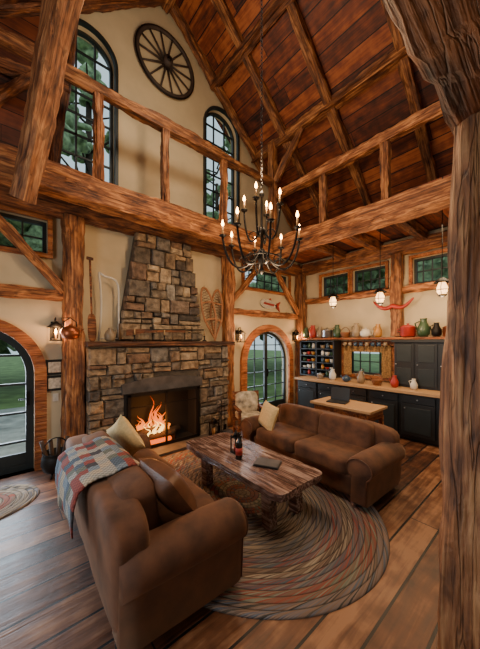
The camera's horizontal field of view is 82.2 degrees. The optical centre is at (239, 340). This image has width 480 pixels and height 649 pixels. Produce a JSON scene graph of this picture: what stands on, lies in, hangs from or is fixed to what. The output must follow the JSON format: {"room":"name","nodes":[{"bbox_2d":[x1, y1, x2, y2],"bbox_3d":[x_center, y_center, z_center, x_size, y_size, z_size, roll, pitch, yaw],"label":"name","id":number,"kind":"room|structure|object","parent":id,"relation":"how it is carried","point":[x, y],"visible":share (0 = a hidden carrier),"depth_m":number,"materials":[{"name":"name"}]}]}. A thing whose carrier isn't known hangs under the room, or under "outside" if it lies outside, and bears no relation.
{"room":"living room","nodes":[
{"label":"living room","id":0,"kind":"room"},
{"bbox_2d":[0,27,272,186],"bbox_3d":[-1.961,-3.418,3.720,6.850,0.214,0.190,0,0,-40],"label":"rail","id":1,"kind":"object","parent":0,"point":[11,42],"depth_m":4.06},
{"bbox_2d":[0,6,300,476],"bbox_3d":[-1.681,-2.260,5.009,9.150,8.120,0.200,0,0,-41],"label":"wall","id":2,"kind":"structure","parent":0,"point":[139,143],"depth_m":4.87,"materials":[{"name":"beige paint"}]},
{"bbox_2d":[0,70,30,107],"bbox_3d":[-2.938,-3.374,3.645,0.964,1.236,0.182,0,0,-41],"label":"beam","id":3,"kind":"structure","parent":2,"relation":"attached to","point":[9,90],"depth_m":3.58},
{"bbox_2d":[0,320,46,477],"bbox_3d":[-3.406,0.730,3.449,1.600,2.140,0.190,0,0,-41],"label":"door","id":4,"kind":"structure","parent":2,"relation":"in","point":[36,378],"depth_m":3.83,"materials":[{"name":"brown wood"}]},
{"bbox_2d":[0,16,50,158],"bbox_3d":[-3.645,-3.660,3.159,3.160,2.920,0.050,0,0,-41],"label":"ceiling","id":5,"kind":"structure","parent":2,"relation":"attached to","point":[11,111],"depth_m":3.68,"materials":[{"name":"brown wood"}]},
{"bbox_2d":[0,204,52,258],"bbox_3d":[-3.421,-1.480,3.436,1.780,0.600,0.190,0,0,-41],"label":"window","id":6,"kind":"structure","parent":2,"relation":"in","point":[47,228],"depth_m":3.86,"materials":[{"name":"brown wood"}]},
{"bbox_2d":[0,283,62,300],"bbox_3d":[-3.786,-0.659,3.001,3.140,0.182,0.173,0,0,-41],"label":"beam","id":7,"kind":"structure","parent":2,"relation":"attached to","point":[14,291],"depth_m":3.72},
{"bbox_2d":[0,56,69,93],"bbox_3d":[-2.925,-3.576,3.657,1.119,0.296,0.170,0,0,-41],"label":"beam","id":8,"kind":"structure","parent":2,"relation":"attached to","point":[8,67],"depth_m":3.58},
{"bbox_2d":[45,359,61,390],"bbox_3d":[-2.692,0.495,3.991,0.220,0.450,0.025,0,0,-41],"label":"picture frame","id":9,"kind":"object","parent":2,"relation":"attached to","point":[53,367],"visible":0.77,"depth_m":3.98,"materials":[{"name":"black paint"}]},
{"bbox_2d":[47,317,62,340],"bbox_3d":[-2.612,-0.170,3.909,0.212,0.337,0.253,0,0,-18],"label":"wall lantern","id":10,"kind":"object","parent":2,"relation":"attached to","point":[55,325],"visible":0.98,"depth_m":3.88,"materials":[{"name":"black metal"}]},
{"bbox_2d":[49,22,78,162],"bbox_3d":[-2.544,-3.649,3.985,0.430,2.915,0.182,0,0,-37],"label":"beam","id":11,"kind":"structure","parent":2,"relation":"attached to","point":[57,141],"depth_m":3.91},
{"bbox_2d":[62,18,118,185],"bbox_3d":[-2.402,-3.700,4.306,0.900,2.400,0.190,0,0,-41],"label":"window","id":12,"kind":"structure","parent":2,"relation":"in","point":[82,23],"depth_m":4.50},
{"bbox_2d":[0,184,301,275],"bbox_3d":[-1.627,-1.922,4.792,8.850,0.309,0.230,0,0,-41],"label":"beam","id":13,"kind":"structure","parent":2,"relation":"attached to","point":[46,205],"depth_m":4.38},
{"bbox_2d":[256,176,451,264],"bbox_3d":[2.832,-1.972,3.536,0.340,0.393,7.500,0,0,-41],"label":"beam","id":14,"kind":"structure","parent":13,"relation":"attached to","point":[433,197],"depth_m":4.25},
{"bbox_2d":[0,143,273,257],"bbox_3d":[-1.982,-1.983,3.668,6.850,0.401,0.316,0,0,-41],"label":"beam","id":15,"kind":"structure","parent":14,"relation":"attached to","point":[60,181],"depth_m":3.87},
{"bbox_2d":[92,90,104,181],"bbox_3d":[-1.932,-2.760,3.745,0.156,1.160,0.154,0,0,-40],"label":"post","id":16,"kind":"object","parent":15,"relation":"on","point":[98,127],"depth_m":3.69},
{"bbox_2d":[160,128,169,202],"bbox_3d":[-1.197,-2.760,4.373,0.137,1.160,0.160,0,0,-40],"label":"post","id":17,"kind":"object","parent":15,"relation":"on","point":[165,134],"depth_m":4.32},
{"bbox_2d":[218,159,227,222],"bbox_3d":[-0.308,-2.760,5.132,0.158,1.160,0.159,0,0,-40],"label":"post","id":18,"kind":"object","parent":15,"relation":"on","point":[223,165],"depth_m":5.09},
{"bbox_2d":[319,173,327,222],"bbox_3d":[1.532,-2.595,5.062,0.152,0.890,0.157,0,0,-40],"label":"post","id":19,"kind":"object","parent":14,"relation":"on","point":[323,188],"depth_m":5.01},
{"bbox_2d":[311,244,346,259],"bbox_3d":[1.889,-2.048,6.087,1.620,0.224,0.188,0,0,-41],"label":"joist","id":20,"kind":"object","parent":14,"relation":"attached to","point":[334,251],"visible":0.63,"depth_m":6.16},
{"bbox_2d":[346,233,381,251],"bbox_3d":[2.410,-2.036,5.478,1.620,0.213,0.189,0,0,-41],"label":"joist","id":21,"kind":"object","parent":14,"relation":"attached to","point":[368,242],"visible":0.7,"depth_m":5.55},
{"bbox_2d":[379,140,391,199],"bbox_3d":[2.243,-2.595,4.228,0.159,0.890,0.157,0,0,-40],"label":"post","id":22,"kind":"object","parent":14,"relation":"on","point":[385,154],"depth_m":4.19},
{"bbox_2d":[395,219,428,241],"bbox_3d":[2.963,-2.040,4.830,1.620,0.226,0.180,0,0,-41],"label":"joist","id":23,"kind":"object","parent":14,"relation":"attached to","point":[415,229],"visible":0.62,"depth_m":4.91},
{"bbox_2d":[135,23,194,99],"bbox_3d":[-1.329,-5.130,5.052,1.181,1.181,0.170,0,0,-41],"label":"wheel","id":24,"kind":"object","parent":2,"relation":"attached to","point":[166,61],"visible":1,"depth_m":5.02,"materials":[{"name":"brown wood"}]},
{"bbox_2d":[203,106,239,226],"bbox_3d":[-0.425,-3.750,5.995,0.940,2.500,0.190,0,0,-41],"label":"window","id":25,"kind":"structure","parent":2,"relation":"in","point":[207,114],"depth_m":6.07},
{"bbox_2d":[235,327,245,341],"bbox_3d":[0.015,-0.140,6.153,0.212,0.337,0.253,0,0,-18],"label":"wall lantern","id":26,"kind":"object","parent":2,"relation":"attached to","point":[237,332],"visible":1,"depth_m":6.13,"materials":[{"name":"black metal"}]},
{"bbox_2d":[234,308,297,319],"bbox_3d":[0.666,-0.663,6.804,2.290,0.180,0.161,0,0,-41],"label":"beam","id":27,"kind":"structure","parent":2,"relation":"attached to","point":[253,313],"depth_m":6.67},
{"bbox_2d":[241,263,290,295],"bbox_3d":[0.662,-1.500,6.924,1.720,0.600,0.190,0,0,-41],"label":"window","id":28,"kind":"structure","parent":2,"relation":"in","point":[243,277],"depth_m":6.91,"materials":[{"name":"brown wood"}]},
{"bbox_2d":[240,325,292,411],"bbox_3d":[0.685,0.695,6.943,1.860,2.210,0.190,0,0,-41],"label":"door","id":29,"kind":"structure","parent":2,"relation":"in","point":[264,330],"depth_m":6.99,"materials":[{"name":"brown wood"}]},
{"bbox_2d":[260,298,279,311],"bbox_3d":[0.771,-0.916,6.928,0.728,0.319,0.036,0,0,-41],"label":"plaque","id":30,"kind":"object","parent":2,"relation":"attached to","point":[265,303],"visible":1,"depth_m":6.86,"materials":[{"name":"wood"}]},
{"bbox_2d":[0,420,442,648],"bbox_3d":[0.898,1.850,1.951,9.200,0.100,8.200,0,0,-41],"label":"floor","id":31,"kind":"structure","parent":0,"point":[50,598],"depth_m":1.93,"materials":[{"name":"brown wood"}]},
{"bbox_2d":[0,484,39,518],"bbox_3d":[-2.924,1.788,2.869,1.376,0.020,0.944,0,0,-41],"label":"braided rug","id":32,"kind":"object","parent":31,"relation":"on","point":[13,498],"visible":1,"depth_m":3.14,"materials":[{"name":"fabric"}]},
{"bbox_2d":[39,436,69,479],"bbox_3d":[-2.481,1.549,3.694,0.354,0.514,0.340,0,0,-41],"label":"cauldron","id":33,"kind":"object","parent":31,"relation":"on","point":[49,458],"visible":0.62,"depth_m":3.60,"materials":[{"name":"black metal"}]},
{"bbox_2d":[60,213,85,446],"bbox_3d":[-2.449,0.000,4.037,0.304,3.600,0.296,0,0,-41],"label":"post","id":34,"kind":"object","parent":31,"relation":"on","point":[73,368],"visible":0.84,"depth_m":3.94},
{"bbox_2d":[0,215,63,293],"bbox_3d":[-2.893,-1.236,3.706,1.011,1.140,0.144,0,0,-40],"label":"brace","id":35,"kind":"object","parent":34,"relation":"attached to","point":[6,228],"visible":0.92,"depth_m":3.69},
{"bbox_2d":[60,317,83,339],"bbox_3d":[-2.305,-0.174,3.789,0.295,0.308,0.240,0,0,-36],"label":"copper kettle","id":36,"kind":"object","parent":34,"relation":"hanging from","point":[69,332],"visible":1,"depth_m":3.70,"materials":[{"name":"orange metal"}]},
{"bbox_2d":[84,232,232,456],"bbox_3d":[-1.219,0.024,4.768,2.544,3.653,0.735,0,0,-41],"label":"stone fireplace","id":37,"kind":"object","parent":31,"relation":"on","point":[160,291],"visible":0.91,"depth_m":4.75,"materials":[{"name":"stone"}]},
{"bbox_2d":[136,422,179,444],"bbox_3d":[-1.454,1.627,4.786,0.978,0.345,0.295,0,0,-41],"label":"logs","id":38,"kind":"object","parent":37,"relation":"on","point":[155,438],"visible":0.34,"depth_m":4.74,"materials":[{"name":"brown wood"}]},
{"bbox_2d":[136,401,170,436],"bbox_3d":[-1.481,1.300,4.771,0.616,0.700,0.173,0,0,-41],"label":"flame","id":39,"kind":"object","parent":38,"relation":"on","point":[157,422],"visible":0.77,"depth_m":4.75,"materials":[{"name":"orange"}]},
{"bbox_2d":[84,341,234,346],"bbox_3d":[-1.222,0.046,4.834,2.660,0.085,0.353,0,0,-41],"label":"mantel shelf","id":40,"kind":"object","parent":37,"relation":"on","point":[86,343],"visible":0.99,"depth_m":4.46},
{"bbox_2d":[86,256,96,340],"bbox_3d":[-2.194,-0.610,4.054,0.030,1.250,0.130,-1,0,32],"label":"paddle","id":41,"kind":"object","parent":40,"relation":"on","point":[91,323],"visible":0.95,"depth_m":4.04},
{"bbox_2d":[97,272,119,340],"bbox_3d":[-2.069,-0.536,4.347,0.332,1.075,0.049,0,0,-41],"label":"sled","id":42,"kind":"object","parent":40,"relation":"on","point":[99,273],"visible":0.91,"depth_m":4.27,"materials":[{"name":"white wood"}]},
{"bbox_2d":[104,328,116,340],"bbox_3d":[-1.958,-0.096,4.140,0.158,0.200,0.158,0,0,4],"label":"jug","id":43,"kind":"object","parent":40,"relation":"on","point":[110,335],"visible":0.98,"depth_m":4.09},
{"bbox_2d":[200,287,216,340],"bbox_3d":[-0.618,-0.550,5.422,0.375,1.086,0.102,0,0,-33],"label":"snowshoe","id":44,"kind":"object","parent":40,"relation":"on","point":[213,334],"visible":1,"depth_m":5.42,"materials":[{"name":"brown wood"}]},
{"bbox_2d":[209,289,222,340],"bbox_3d":[-0.481,-0.545,5.617,0.111,1.088,0.350,0,0,40],"label":"snowshoe","id":45,"kind":"object","parent":40,"relation":"on","point":[216,290],"visible":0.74,"depth_m":5.63,"materials":[{"name":"brown wood"}]},
{"bbox_2d":[127,386,199,448],"bbox_3d":[-1.244,1.288,4.659,1.290,0.925,0.030,0,0,-41],"label":"fire screen","id":46,"kind":"object","parent":37,"relation":"attached to","point":[197,388],"visible":0.83,"depth_m":4.66,"materials":[{"name":"black metal"}]},
{"bbox_2d":[126,327,203,335],"bbox_3d":[-1.242,-0.158,4.772,1.430,0.155,0.090,0,0,-41],"label":"rifle","id":47,"kind":"object","parent":37,"relation":"attached to","point":[151,330],"visible":1,"depth_m":4.58,"materials":[{"name":"wood"}]},
{"bbox_2d":[209,418,218,435],"bbox_3d":[-0.484,1.590,5.110,0.140,0.330,0.140,0,0,-41],"label":"lantern","id":48,"kind":"object","parent":37,"relation":"in","point":[213,421],"visible":0.85,"depth_m":5.09,"materials":[{"name":"black metal"}]},
{"bbox_2d":[221,256,235,425],"bbox_3d":[-0.254,0.000,5.941,0.278,3.600,0.242,0,0,-41],"label":"post","id":49,"kind":"object","parent":31,"relation":"on","point":[227,270],"visible":0.63,"depth_m":5.85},
{"bbox_2d":[234,265,260,301],"bbox_3d":[0.130,-1.303,6.287,0.987,1.052,0.139,0,0,-41],"label":"brace","id":50,"kind":"object","parent":49,"relation":"attached to","point":[248,280],"visible":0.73,"depth_m":6.23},
{"bbox_2d":[232,390,262,434],"bbox_3d":[0.168,1.380,5.081,0.540,0.840,0.552,0,0,-15],"label":"armchair","id":51,"kind":"object","parent":31,"relation":"on","point":[246,404],"visible":0.74,"depth_m":5.17,"materials":[{"name":"fabric"}]},
{"bbox_2d":[163,450,389,619],"bbox_3d":[0.027,1.788,3.232,2.728,0.020,3.158,0,0,-41],"label":"braided rug","id":52,"kind":"object","parent":31,"relation":"on","point":[323,558],"visible":0.41,"depth_m":2.31,"materials":[{"name":"fabric"}]},
{"bbox_2d":[66,431,247,648],"bbox_3d":[-0.948,1.357,2.478,0.889,0.845,2.132,0,0,-39],"label":"sofa","id":53,"kind":"object","parent":52,"relation":"on","point":[153,567],"visible":0.7,"depth_m":1.69,"materials":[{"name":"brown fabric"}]},
{"bbox_2d":[55,436,138,538],"bbox_3d":[-1.168,1.138,2.296,0.544,0.438,0.892,0,0,-41],"label":"patchwork quilt","id":54,"kind":"object","parent":53,"relation":"on","point":[78,466],"visible":0.89,"depth_m":2.17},
{"bbox_2d":[106,415,144,455],"bbox_3d":[-1.266,1.070,3.022,0.602,0.590,0.225,0,0,39],"label":"throw pillow","id":55,"kind":"object","parent":53,"relation":"on","point":[122,431],"visible":0.8,"depth_m":2.91,"materials":[{"name":"beige fabric"}]},
{"bbox_2d":[139,458,196,515],"bbox_3d":[-0.537,1.060,2.014,0.280,0.320,0.500,0,0,-43],"label":"throw pillow","id":56,"kind":"object","parent":53,"relation":"on","point":[172,491],"visible":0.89,"depth_m":1.87,"materials":[{"name":"brown leather"}]},
{"bbox_2d":[186,432,321,531],"bbox_3d":[0.060,1.554,3.194,0.730,0.454,1.672,0,0,-41],"label":"coffee table","id":57,"kind":"object","parent":52,"relation":"on","point":[286,483],"visible":0.94,"depth_m":2.85,"materials":[{"name":"brown wood"}]},
{"bbox_2d":[230,430,241,453],"bbox_3d":[-0.047,1.196,3.274,0.100,0.260,0.100,0,0,-41],"label":"candle lantern","id":58,"kind":"object","parent":57,"relation":"on","point":[235,434],"visible":0.62,"depth_m":3.26,"materials":[{"name":"black metal"}]},
{"bbox_2d":[235,432,241,459],"bbox_3d":[-0.012,1.179,3.094,0.078,0.295,0.078,0,0,-41],"label":"wine bottle","id":59,"kind":"object","parent":57,"relation":"on","point":[238,449],"visible":1,"depth_m":3.07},
{"bbox_2d":[253,457,281,469],"bbox_3d":[0.297,1.315,2.963,0.270,0.021,0.200,0,0,21],"label":"book","id":60,"kind":"object","parent":57,"relation":"on","point":[267,463],"visible":1,"depth_m":2.93,"materials":[{"name":"black paint"}]},
{"bbox_2d":[240,403,405,507],"bbox_3d":[1.030,1.395,3.878,0.939,0.769,2.132,0,0,-39],"label":"sofa","id":61,"kind":"object","parent":52,"relation":"on","point":[361,459],"visible":0.94,"depth_m":3.39,"materials":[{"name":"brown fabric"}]},
{"bbox_2d":[258,400,278,430],"bbox_3d":[0.430,1.150,4.208,0.198,0.422,0.456,0,0,-23],"label":"throw pillow","id":62,"kind":"object","parent":61,"relation":"on","point":[268,415],"visible":0.94,"depth_m":4.09,"materials":[{"name":"beige fabric"}]},
{"bbox_2d":[294,274,306,404],"bbox_3d":[1.672,0.000,7.554,0.265,3.600,0.266,0,0,-41],"label":"post","id":63,"kind":"object","parent":31,"relation":"on","point":[300,281],"visible":0.52,"depth_m":7.49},
{"bbox_2d":[274,271,298,314],"bbox_3d":[1.243,-1.264,7.245,0.996,1.122,0.159,0,0,-40],"label":"brace","id":64,"kind":"object","parent":63,"relation":"attached to","point":[282,284],"visible":0.98,"depth_m":7.21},
{"bbox_2d":[310,396,387,424],"bbox_3d":[1.804,1.425,4.631,0.620,0.750,1.050,0,0,-41],"label":"console table","id":65,"kind":"object","parent":31,"relation":"on","point":[362,410],"visible":0.4,"depth_m":4.41,"materials":[{"name":"brown wood"}]},
{"bbox_2d":[326,387,349,404],"bbox_3d":[1.693,0.934,4.738,0.320,0.229,0.269,0,0,38],"label":"computer","id":66,"kind":"object","parent":65,"relation":"on","point":[338,395],"visible":1,"depth_m":4.78,"materials":[{"name":"black paint"}]},
{"bbox_2d":[294,375,439,446],"bbox_3d":[3.050,1.350,5.498,0.900,0.910,4.200,0,0,-41],"label":"base cabinets","id":67,"kind":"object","parent":31,"relation":"on","point":[414,414],"depth_m":5.07,"materials":[{"name":"black paint"}]},
{"bbox_2d":[300,340,340,377],"bbox_3d":[2.050,0.440,7.038,0.360,0.910,0.990,0,0,-41],"label":"plate rack","id":68,"kind":"object","parent":67,"relation":"on","point":[317,356],"visible":0.94,"depth_m":6.99,"materials":[{"name":"black paint"}]},
{"bbox_2d":[391,340,444,390],"bbox_3d":[3.571,0.432,5.181,0.480,0.915,1.180,0,0,-41],"label":"hutch","id":69,"kind":"object","parent":67,"relation":"on","point":[420,360],"visible":0.65,"depth_m":5.13,"materials":[{"name":"black paint"}]},
{"bbox_2d":[437,111,479,648],"bbox_3d":[1.244,0.299,1.309,0.487,3.010,0.444,0,0,-36],"label":"post","id":70,"kind":"object","parent":31,"relation":"on","point":[459,413],"visible":0.96,"depth_m":1.27,"materials":[{"name":"wood"}]},
{"bbox_2d":[382,0,479,134],"bbox_3d":[0.177,-1.258,0.331,5.700,0.514,0.472,0,0,-41],"label":"beam","id":71,"kind":"structure","parent":70,"relation":"on","point":[441,37],"depth_m":0.96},
{"bbox_2d":[175,0,453,227],"bbox_3d":[2.834,-4.483,3.670,4.578,3.916,8.500,0,0,-41],"label":"ceiling","id":72,"kind":"structure","parent":0,"point":[347,36],"depth_m":5.01,"materials":[{"name":"brown wood"}]},
{"bbox_2d":[169,3,295,230],"bbox_3d":[0.199,-4.514,6.330,3.982,3.463,0.184,0,0,-41],"label":"rafter","id":73,"kind":"object","parent":72,"relation":"attached to","point":[203,62],"visible":0.7,"depth_m":5.76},
{"bbox_2d":[210,0,294,91],"bbox_3d":[1.908,-5.303,2.846,0.200,0.208,7.650,0,0,-41],"label":"purlin","id":74,"kind":"object","parent":72,"relation":"attached to","point":[276,8],"visible":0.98,"depth_m":4.80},
{"bbox_2d":[210,0,329,219],"bbox_3d":[0.776,-4.518,5.656,3.988,3.465,0.183,0,0,-40],"label":"rafter","id":75,"kind":"object","parent":72,"relation":"attached to","point":[224,12],"visible":0.72,"depth_m":5.32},
{"bbox_2d":[286,0,371,205],"bbox_3d":[1.454,-4.515,4.859,3.975,3.463,0.186,0,0,-40],"label":"rafter","id":76,"kind":"object","parent":72,"relation":"attached to","point":[307,46],"visible":0.8,"depth_m":4.84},
{"bbox_2d":[251,46,409,163],"bbox_3d":[2.823,-4.302,3.627,0.224,0.238,7.650,0,0,-41],"label":"purlin","id":77,"kind":"object","parent":72,"relation":"attached to","point":[389,61],"visible":0.66,"depth_m":4.75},
{"bbox_2d":[380,0,438,181],"bbox_3d":[2.234,-4.525,3.949,3.979,3.477,0.191,0,0,-41],"label":"rafter","id":78,"kind":"object","parent":72,"relation":"attached to","point":[405,68],"visible":0.68,"depth_m":4.36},
{"bbox_2d":[276,101,442,198],"bbox_3d":[2.912,-3.121,3.441,0.180,0.194,6.450,0,0,-40],"label":"rail","id":79,"kind":"object","parent":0,"point":[432,112],"depth_m":4.42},
{"bbox_2d":[283,174,451,263],"bbox_3d":[3.560,-2.190,4.224,1.900,0.060,7.700,0,0,-41],"label":"ceiling","id":80,"kind":"structure","parent":0,"point":[433,221],"depth_m":5.58,"materials":[{"name":"brown wood"}]},
{"bbox_2d":[327,293,338,307],"bbox_3d":[1.867,-1.410,5.513,0.220,1.500,0.220,0,0,-41],"label":"pendant lamp","id":81,"kind":"object","parent":80,"relation":"hanging from","point":[333,301],"visible":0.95,"depth_m":5.46,"materials":[{"name":"glass"}]},
{"bbox_2d":[374,229,386,304],"bbox_3d":[2.458,-1.395,4.821,0.220,1.530,0.220,0,0,-41],"label":"pendant lamp","id":82,"kind":"object","parent":80,"relation":"hanging from","point":[380,297],"visible":0.93,"depth_m":4.79,"materials":[{"name":"glass"}]},
{"bbox_2d":[433,210,448,296],"bbox_3d":[3.042,-1.410,4.137,0.220,1.500,0.220,0,0,-41],"label":"pendant lamp","id":83,"kind":"object","parent":80,"relation":"hanging from","point":[442,288],"visible":0.91,"depth_m":4.11,"materials":[{"name":"glass"}]},
{"bbox_2d":[301,227,447,381],"bbox_3d":[4.320,-0.550,4.873,0.200,4.700,7.800,0,0,-41],"label":"wall","id":84,"kind":"structure","parent":0,"point":[425,304],"depth_m":6.27,"materials":[{"name":"beige paint"}]},
{"bbox_2d":[319,269,349,297],"bbox_3d":[2.433,-1.420,6.983,0.190,0.640,0.860,0,0,-41],"label":"window","id":85,"kind":"structure","parent":84,"relation":"in","point":[330,277],"depth_m":7.01,"materials":[{"name":"brown wood"}]},
{"bbox_2d":[342,341,393,380],"bbox_3d":[2.978,0.435,6.344,0.190,0.870,1.260,0,0,-41],"label":"window","id":86,"kind":"structure","parent":84,"relation":"in","point":[389,343],"depth_m":6.30,"materials":[{"name":"brown wood"}]},
{"bbox_2d":[342,345,392,378],"bbox_3d":[2.869,0.450,6.264,0.030,0.700,1.160,0,0,-41],"label":"curtain","id":87,"kind":"object","parent":86,"relation":"hanging from","point":[386,350],"visible":0.84,"depth_m":6.16,"materials":[{"name":"yellow fabric"}]},
{"bbox_2d":[350,261,388,293],"bbox_3d":[2.988,-1.420,6.333,0.190,0.640,0.870,0,0,-41],"label":"window","id":88,"kind":"structure","parent":84,"relation":"in","point":[386,263],"depth_m":6.37,"materials":[{"name":"brown wood"}]},
{"bbox_2d":[302,337,444,339],"bbox_3d":[3.037,-0.055,5.960,0.287,0.051,3.920,0,0,-41],"label":"shelf","id":89,"kind":"object","parent":84,"relation":"attached to","point":[371,338],"visible":0.79,"depth_m":5.89,"materials":[{"name":"brown wood"}]},
{"bbox_2d":[322,327,332,337],"bbox_3d":[2.179,-0.209,6.872,0.267,0.255,0.264,0,0,4],"label":"cooking pot","id":90,"kind":"object","parent":89,"relation":"on","point":[326,333],"visible":0.95,"depth_m":6.77,"materials":[{"name":"metal"}]},
{"bbox_2d":[351,323,360,336],"bbox_3d":[2.665,-0.242,6.304,0.203,0.320,0.203,0,0,19],"label":"jug","id":91,"kind":"object","parent":89,"relation":"on","point":[356,330],"visible":0.98,"depth_m":6.24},
{"bbox_2d":[343,339,386,345],"bbox_3d":[2.763,0.037,6.158,0.076,0.145,1.012,0,0,-41],"label":"mugs","id":92,"kind":"object","parent":89,"relation":"on","point":[344,343],"visible":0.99,"depth_m":6.08,"materials":[{"name":"multicoloured ceramic"}]},
{"bbox_2d":[373,324,382,336],"bbox_3d":[2.977,-0.223,5.939,0.179,0.282,0.179,0,0,20],"label":"jug","id":93,"kind":"object","parent":89,"relation":"on","point":[377,331],"visible":0.94,"depth_m":5.88,"materials":[{"name":"ceramic"}]},
{"bbox_2d":[389,253,403,335],"bbox_3d":[3.282,-0.950,5.748,0.245,1.700,0.245,0,0,-41],"label":"post","id":94,"kind":"object","parent":89,"relation":"on","point":[397,260],"visible":0.89,"depth_m":5.67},
{"bbox_2d":[373,297,413,309],"bbox_3d":[3.145,-0.741,5.632,0.182,0.214,0.778,0,0,-41],"label":"yoke","id":95,"kind":"object","parent":94,"relation":"attached to","point":[391,306],"visible":0.98,"depth_m":5.54,"materials":[{"name":"red paint"}]},
{"bbox_2d":[397,323,416,336],"bbox_3d":[3.355,-0.217,5.495,0.280,0.270,0.282,0,0,-4],"label":"cooking pot","id":96,"kind":"object","parent":89,"relation":"on","point":[407,330],"visible":0.91,"depth_m":5.40,"materials":[{"name":"red paint"}]},
{"bbox_2d":[414,318,429,336],"bbox_3d":[3.528,-0.258,5.292,0.223,0.351,0.223,0,0,1],"label":"jug","id":97,"kind":"object","parent":89,"relation":"on","point":[423,329],"visible":1,"depth_m":5.23,"materials":[{"name":"green ceramic"}]},
{"bbox_2d":[430,322,441,336],"bbox_3d":[3.665,-0.212,5.132,0.165,0.260,0.165,0,0,10],"label":"jug","id":98,"kind":"object","parent":89,"relation":"on","point":[436,331],"visible":1,"depth_m":5.09,"materials":[{"name":"ceramic"}]},
{"bbox_2d":[302,230,447,275],"bbox_3d":[4.200,-1.922,4.705,0.253,0.306,7.500,0,0,-41],"label":"beam","id":99,"kind":"structure","parent":84,"relation":"attached to","point":[433,241],"depth_m":5.95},
{"bbox_2d":[305,279,448,304],"bbox_3d":[4.211,-1.058,4.740,0.182,0.173,7.340,0,0,-41],"label":"beam","id":100,"kind":"structure","parent":84,"relation":"attached to","point":[421,287],"depth_m":6.15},
{"bbox_2d":[409,248,448,284],"bbox_3d":[3.771,-1.420,5.417,0.190,0.640,0.740,0,0,-41],"label":"window","id":101,"kind":"structure","parent":84,"relation":"in","point":[412,257],"depth_m":5.54,"materials":[{"name":"brown wood"}]},
{"bbox_3d":[-2.130,-2.190,4.033,7.000,0.060,0.660,0,0,-40],"label":"ceiling","id":102,"kind":"structure","parent":0,"visible":0},
{"bbox_2d":[267,141,277,239],"bbox_3d":[0.710,-3.235,6.025,0.194,2.130,0.190,0,0,-41],"label":"post","id":103,"kind":"object","parent":102,"relation":"on","point":[272,163],"visible":0.75,"depth_m":5.97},
{"bbox_2d":[273,127,303,182],"bbox_3d":[1.003,-3.834,5.697,0.142,0.843,0.784,0,0,-40],"label":"brace","id":104,"kind":"object","parent":103,"relation":"attached to","point":[286,158],"visible":1,"depth_m":5.67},
{"bbox_3d":[-0.856,-4.249,0.519,8.500,0.120,6.628,0,40,50],"label":"ceiling","id":105,"kind":"structure","parent":0,"visible":0},
{"bbox_2d":[9,0,84,204],"bbox_3d":[-1.569,-3.154,2.482,2.170,3.312,0.250,0,0,34],"label":"brace","id":106,"kind":"object","parent":105,"relation":"attached to","point":[58,19],"visible":1,"depth_m":2.65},
{"bbox_2d":[0,0,163,18],"bbox_3d":[-2.998,-4.372,3.597,4.322,3.763,0.190,0,0,-41],"label":"rafter","id":107,"kind":"object","parent":105,"relation":"attached to","point":[8,8],"visible":0.67,"depth_m":4.14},
{"bbox_2d":[161,0,175,13],"bbox_3d":[1.110,-6.173,2.164,0.212,0.266,7.650,0,0,-41],"label":"ridge beam","id":108,"kind":"structure","parent":105,"relation":"attached to","point":[167,5],"depth_m":4.97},
{"bbox_2d":[219,0,302,274],"bbox_3d":[0.244,-3.426,3.102,0.902,5.352,0.902,0,0,-41],"label":"chandelier","id":109,"kind":"object","parent":108,"relation":"hanging from","point":[261,255],"visible":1,"depth_m":3.07,"materials":[{"name":"black metal"}]},
{"label":"outside","id":110,"kind":"structure","parent":0,"visible":0},
{"bbox_2d":[0,350,378,409],"bbox_3d":[-4.752,2.050,11.723,80.000,0.100,70.000,0,0,-41],"label":"lawn","id":111,"kind":"structure","parent":110,"point":[12,369],"depth_m":16.42,"materials":[{"name":"green plant"}]},
{"bbox_2d":[0,218,31,353],"bbox_3d":[-12.242,-2.451,11.669,7.650,8.902,8.221,0,0,20],"label":"tree","id":112,"kind":"object","parent":111,"relation":"on","point":[4,349],"visible":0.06,"depth_m":11.37,"materials":[{"name":"green plant"}]},
{"bbox_2d":[7,225,41,350],"bbox_3d":[-7.554,-1.872,13.244,7.565,7.744,5.603,0,0,-1],"label":"tree","id":113,"kind":"object","parent":111,"relation":"on","point":[36,231],"visible":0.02,"depth_m":10.96,"materials":[{"name":"green plant"}]},
{"bbox_2d":[8,37,108,228],"bbox_3d":[-6.583,-5.449,11.970,6.106,14.899,6.753,0,0,-41],"label":"tree","id":114,"kind":"object","parent":111,"relation":"on","point":[84,147],"visible":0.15,"depth_m":11.00,"materials":[{"name":"green plant"}]},
{"bbox_2d":[0,402,260,456],"bbox_3d":[-4.936,1.950,5.779,12.000,0.100,5.000,0,0,-41],"label":"patio","id":115,"kind":"structure","parent":111,"relation":"on","point":[12,427],"depth_m":5.77,"materials":[{"name":"stone"}]},
{"bbox_2d":[207,137,262,278],"bbox_3d":[-1.443,-5.741,19.010,6.936,15.482,5.308,0,0,28],"label":"tree","id":116,"kind":"object","parent":111,"relation":"on","point":[227,144],"visible":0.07,"depth_m":19.48,"materials":[{"name":"green plant"}]},
{"bbox_2d":[258,275,332,340],"bbox_3d":[3.429,-1.404,17.395,6.091,6.809,6.870,0,0,-41],"label":"tree","id":117,"kind":"object","parent":111,"relation":"on","point":[267,278],"visible":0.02,"depth_m":16.68,"materials":[{"name":"green plant"}]},
{"bbox_2d":[327,268,384,372],"bbox_3d":[7.545,-2.012,14.530,7.151,8.025,7.412,0,0,-41],"label":"tree","id":118,"kind":"object","parent":111,"relation":"on","point":[375,274],"visible":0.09,"depth_m":13.56,"materials":[{"name":"green plant"}]},
{"bbox_2d":[381,257,447,360],"bbox_3d":[9.414,-1.620,10.668,6.513,7.239,7.281,0,0,-41],"label":"tree","id":119,"kind":"object","parent":111,"relation":"on","point":[436,262],"visible":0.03,"depth_m":10.00,"materials":[{"name":"green plant"}]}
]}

